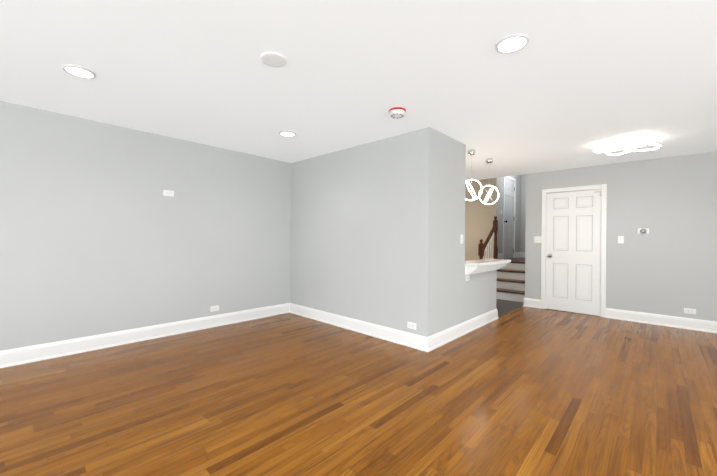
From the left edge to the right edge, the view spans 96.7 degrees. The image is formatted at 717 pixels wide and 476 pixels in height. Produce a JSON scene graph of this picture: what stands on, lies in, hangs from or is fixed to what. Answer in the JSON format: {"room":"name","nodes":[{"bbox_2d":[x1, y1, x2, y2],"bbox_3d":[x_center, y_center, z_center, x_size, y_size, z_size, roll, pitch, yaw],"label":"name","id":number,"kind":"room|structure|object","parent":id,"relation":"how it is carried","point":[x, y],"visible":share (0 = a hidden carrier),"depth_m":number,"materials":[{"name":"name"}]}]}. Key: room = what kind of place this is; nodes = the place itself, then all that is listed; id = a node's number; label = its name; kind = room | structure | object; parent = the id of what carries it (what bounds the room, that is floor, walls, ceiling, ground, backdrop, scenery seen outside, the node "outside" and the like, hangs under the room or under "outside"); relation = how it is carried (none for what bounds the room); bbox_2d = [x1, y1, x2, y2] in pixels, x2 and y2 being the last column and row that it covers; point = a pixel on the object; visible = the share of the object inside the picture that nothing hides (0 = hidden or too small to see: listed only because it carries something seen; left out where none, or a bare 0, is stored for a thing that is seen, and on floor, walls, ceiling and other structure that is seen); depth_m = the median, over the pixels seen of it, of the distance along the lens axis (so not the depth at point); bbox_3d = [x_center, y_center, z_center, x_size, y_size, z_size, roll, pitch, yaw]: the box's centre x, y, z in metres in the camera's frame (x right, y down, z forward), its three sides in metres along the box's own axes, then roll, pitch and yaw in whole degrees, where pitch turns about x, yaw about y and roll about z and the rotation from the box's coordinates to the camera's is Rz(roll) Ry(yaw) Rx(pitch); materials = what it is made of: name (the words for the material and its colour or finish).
{"room":"empty living room","nodes":[
{"label":"empty living room","id":0,"kind":"room"},
{"bbox_2d":[0,101,290,350],"bbox_3d":[-3.503,-0.086,2.649,0.120,2.500,6.920,1,0,43],"label":"wall","id":1,"kind":"structure","parent":0,"point":[100,233],"depth_m":3.53,"materials":[{"name":"grey paint"}]},
{"bbox_2d":[0,303,289,367],"bbox_3d":[-3.421,1.089,2.642,0.026,0.152,6.800,1,0,43],"label":"baseboard","id":2,"kind":"structure","parent":1,"relation":"attached to","point":[26,354],"depth_m":3.52,"materials":[{"name":"white wood"}]},
{"bbox_2d":[163,190,173,196],"bbox_3d":[-2.289,-0.540,3.844,0.009,0.072,0.116,1,0,43],"label":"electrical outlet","id":3,"kind":"object","parent":1,"relation":"attached to","point":[168,193],"visible":1,"depth_m":3.84,"materials":[{"name":"white plastic"}]},
{"bbox_2d":[210,305,218,311],"bbox_3d":[-1.919,0.943,4.253,0.009,0.072,0.116,1,0,43],"label":"electrical outlet","id":4,"kind":"object","parent":1,"relation":"attached to","point":[214,308],"visible":1,"depth_m":4.25,"materials":[{"name":"white plastic"}]},
{"bbox_2d":[0,306,716,475],"bbox_3d":[0.596,1.255,1.221,7.830,0.100,10.230,1,0,43],"label":"floor","id":5,"kind":"structure","parent":0,"point":[525,391],"depth_m":2.31,"materials":[{"name":"brown wood"}]},
{"bbox_2d":[290,127,465,336],"bbox_3d":[0.088,-0.045,4.634,2.640,2.500,0.890,1,0,43],"label":"wall block","id":6,"kind":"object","parent":5,"relation":"on","point":[377,228],"visible":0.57,"depth_m":3.89,"materials":[{"name":"grey paint"}]},
{"bbox_2d":[289,303,427,351],"bbox_3d":[-0.185,1.126,4.249,2.546,0.152,0.026,1,0,43],"label":"baseboard","id":7,"kind":"structure","parent":6,"relation":"attached to","point":[412,340],"depth_m":3.99,"materials":[{"name":"white wood"}]},
{"bbox_2d":[407,322,415,329],"bbox_3d":[0.589,0.974,3.536,0.116,0.072,0.009,1,0,43],"label":"electrical outlet","id":8,"kind":"object","parent":6,"relation":"attached to","point":[410,325],"visible":1,"depth_m":3.53,"materials":[{"name":"white plastic"}]},
{"bbox_2d":[0,0,716,180],"bbox_3d":[0.622,-1.245,1.225,7.830,0.100,10.230,1,0,43],"label":"ceiling","id":9,"kind":"structure","parent":0,"point":[571,84],"depth_m":2.32,"materials":[{"name":"paint"}]},
{"bbox_2d":[62,64,95,78],"bbox_3d":[-2.045,-1.215,2.336,0.192,0.012,0.192,1,0,43],"label":"recessed light","id":10,"kind":"object","parent":9,"relation":"in","point":[79,71],"visible":0.98,"depth_m":2.33,"materials":[{"name":"white plastic"}]},
{"bbox_2d":[260,52,286,66],"bbox_3d":[-0.571,-1.199,2.150,0.176,0.014,0.176,1,0,43],"label":"ceiling speaker","id":11,"kind":"object","parent":9,"relation":"in","point":[273,59],"visible":0.92,"depth_m":2.13,"materials":[{"name":"white plastic"}]},
{"bbox_2d":[279,131,295,136],"bbox_3d":[-0.822,-1.200,3.684,0.192,0.012,0.192,1,0,43],"label":"recessed light","id":12,"kind":"object","parent":9,"relation":"in","point":[287,133],"visible":0.96,"depth_m":3.67,"materials":[{"name":"white plastic"}]},
{"bbox_2d":[389,107,405,118],"bbox_3d":[0.364,-1.167,2.987,0.156,0.055,0.156,1,0,43],"label":"smoke detector","id":13,"kind":"object","parent":9,"relation":"attached to","point":[397,112],"visible":0.98,"depth_m":2.94,"materials":[{"name":"white plastic"}]},
{"bbox_2d":[465,149,482,200],"bbox_3d":[1.516,-0.840,4.286,0.187,0.681,0.239,1,0,-20],"label":"pendant light","id":14,"kind":"object","parent":9,"relation":"hanging from","point":[471,152],"visible":0.88,"depth_m":4.26,"materials":[{"name":"silver metal"}]},
{"bbox_2d":[479,158,498,204],"bbox_3d":[1.938,-0.835,4.735,0.239,0.681,0.187,1,0,-30],"label":"pendant light","id":15,"kind":"object","parent":9,"relation":"hanging from","point":[488,160],"visible":1,"depth_m":4.72,"materials":[{"name":"silver metal"}]},
{"bbox_2d":[495,33,529,53],"bbox_3d":[0.938,-1.184,1.950,0.192,0.012,0.192,1,0,43],"label":"recessed light","id":16,"kind":"object","parent":9,"relation":"in","point":[511,43],"visible":1,"depth_m":1.94,"materials":[{"name":"white"}]},
{"bbox_2d":[593,140,660,155],"bbox_3d":[3.240,-1.109,3.862,0.547,0.108,0.547,1,0,-26],"label":"flush-mount light","id":17,"kind":"object","parent":9,"relation":"attached to","point":[625,145],"visible":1,"depth_m":3.83,"materials":[{"name":"white metal"}]},
{"bbox_2d":[464,270,496,321],"bbox_3d":[1.682,0.791,4.500,0.120,0.860,1.110,1,0,43],"label":"wall","id":18,"kind":"structure","parent":0,"point":[479,293],"depth_m":4.40,"materials":[{"name":"grey paint"}]},
{"bbox_2d":[427,308,497,351],"bbox_3d":[1.427,1.142,4.125,0.026,0.152,2.052,1,0,43],"label":"baseboard","id":19,"kind":"structure","parent":18,"relation":"attached to","point":[441,338],"depth_m":3.93,"materials":[{"name":"white wood"}]},
{"bbox_2d":[465,263,506,274],"bbox_3d":[1.786,0.420,4.409,0.149,0.115,1.108,1,0,43],"label":"trim","id":20,"kind":"structure","parent":18,"relation":"attached to","point":[469,270],"depth_m":4.39,"materials":[{"name":"white wood"}]},
{"bbox_2d":[465,259,510,266],"bbox_3d":[1.764,0.340,4.491,0.345,0.040,1.198,1,0,43],"label":"countertop","id":21,"kind":"structure","parent":18,"relation":"on","point":[480,262],"depth_m":4.32,"materials":[{"name":"white stone"}]},
{"bbox_2d":[465,178,497,260],"bbox_3d":[2.684,-0.413,8.120,1.650,3.300,0.120,1,0,43],"label":"wall","id":22,"kind":"structure","parent":0,"point":[479,216],"depth_m":7.80,"materials":[{"name":"paint"}]},
{"bbox_2d":[498,175,520,258],"bbox_3d":[3.916,-0.399,8.315,0.120,3.300,1.850,1,0,43],"label":"wall","id":23,"kind":"structure","parent":0,"point":[517,217],"depth_m":8.54,"materials":[{"name":"grey paint"}]},
{"bbox_2d":[502,176,515,258],"bbox_3d":[3.861,-0.521,8.155,0.018,2.102,0.904,1,0,43],"label":"door frame","id":24,"kind":"structure","parent":23,"relation":"attached to","point":[511,178],"depth_m":8.11,"materials":[{"name":"white wood"}]},
{"bbox_2d":[504,178,514,258],"bbox_3d":[3.842,-0.489,8.180,0.171,2.018,0.772,1,0,43],"label":"door","id":25,"kind":"structure","parent":23,"relation":"in","point":[509,220],"depth_m":8.18,"materials":[{"name":"white wood"}]},
{"bbox_2d":[515,252,520,257],"bbox_3d":[4.336,0.460,8.664,0.026,0.152,0.510,1,0,43],"label":"baseboard","id":26,"kind":"structure","parent":23,"relation":"attached to","point":[517,254],"depth_m":8.65,"materials":[{"name":"white"}]},
{"bbox_2d":[496,299,523,316],"bbox_3d":[2.052,1.279,6.739,2.640,0.100,6.670,1,0,43],"label":"floor","id":27,"kind":"structure","parent":0,"point":[503,307],"depth_m":5.82,"materials":[{"name":"grey tile"}]},
{"bbox_2d":[496,257,524,301],"bbox_3d":[3.875,0.889,7.447,1.021,0.720,2.906,1,0,43],"label":"stairs","id":28,"kind":"structure","parent":27,"relation":"on","point":[511,281],"depth_m":6.66,"materials":[{"name":"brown wood"}]},
{"bbox_2d":[478,216,497,258],"bbox_3d":[2.882,0.274,7.065,0.092,1.566,0.897,1,0,43],"label":"stair railing","id":29,"kind":"object","parent":28,"relation":"on","point":[482,248],"visible":0.67,"depth_m":7.16,"materials":[{"name":"brown wood"}]},
{"bbox_2d":[520,174,525,251],"bbox_3d":[4.925,-0.389,8.553,1.025,3.300,0.120,1,0,43],"label":"wall","id":30,"kind":"structure","parent":0,"point":[523,206],"depth_m":8.82,"materials":[{"name":"grey paint"}]},
{"bbox_2d":[525,151,716,320],"bbox_3d":[5.000,0.056,4.035,5.275,2.400,0.120,1,0,43],"label":"wall","id":31,"kind":"structure","parent":0,"point":[667,265],"depth_m":4.62,"materials":[{"name":"grey paint"}]},
{"bbox_2d":[523,298,540,308],"bbox_3d":[3.102,1.162,5.703,0.291,0.152,0.026,1,0,43],"label":"baseboard","id":32,"kind":"structure","parent":31,"relation":"attached to","point":[533,303],"depth_m":5.69,"materials":[{"name":"white wood"}]},
{"bbox_2d":[534,236,540,242],"bbox_3d":[3.180,0.027,5.653,0.118,0.116,0.010,1,0,43],"label":"light switch","id":33,"kind":"object","parent":31,"relation":"attached to","point":[537,239],"visible":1,"depth_m":5.66,"materials":[{"name":"white plastic"}]},
{"bbox_2d":[546,189,600,315],"bbox_3d":[3.574,0.229,5.318,0.774,2.008,0.171,1,0,43],"label":"door","id":34,"kind":"structure","parent":31,"relation":"in","point":[573,250],"depth_m":5.29,"materials":[{"name":"white wood"}]},
{"bbox_2d":[541,184,606,316],"bbox_3d":[3.591,0.197,5.343,0.905,2.092,0.138,1,0,43],"label":"door frame","id":35,"kind":"structure","parent":31,"relation":"attached to","point":[603,187],"depth_m":5.12,"materials":[{"name":"white wood"}]},
{"bbox_2d":[618,236,623,242],"bbox_3d":[4.012,0.025,4.873,0.072,0.116,0.010,1,0,43],"label":"light switch","id":36,"kind":"object","parent":31,"relation":"attached to","point":[620,239],"visible":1,"depth_m":4.87,"materials":[{"name":"white plastic"}]},
{"bbox_2d":[638,228,648,233],"bbox_3d":[4.193,-0.102,4.692,0.125,0.082,0.028,1,0,43],"label":"thermostat","id":37,"kind":"object","parent":31,"relation":"attached to","point":[643,230],"visible":1,"depth_m":4.69,"materials":[{"name":"white plastic"}]},
{"bbox_2d":[605,308,716,332],"bbox_3d":[5.363,1.183,3.581,4.109,0.152,0.026,1,0,43],"label":"baseboard","id":38,"kind":"structure","parent":31,"relation":"attached to","point":[675,322],"depth_m":4.54,"materials":[{"name":"white wood"}]},
{"bbox_2d":[684,308,695,314],"bbox_3d":[4.541,1.003,4.365,0.116,0.072,0.009,1,0,43],"label":"electrical outlet","id":39,"kind":"object","parent":31,"relation":"attached to","point":[689,311],"visible":1,"depth_m":4.37,"materials":[{"name":"white plastic"}]}
]}

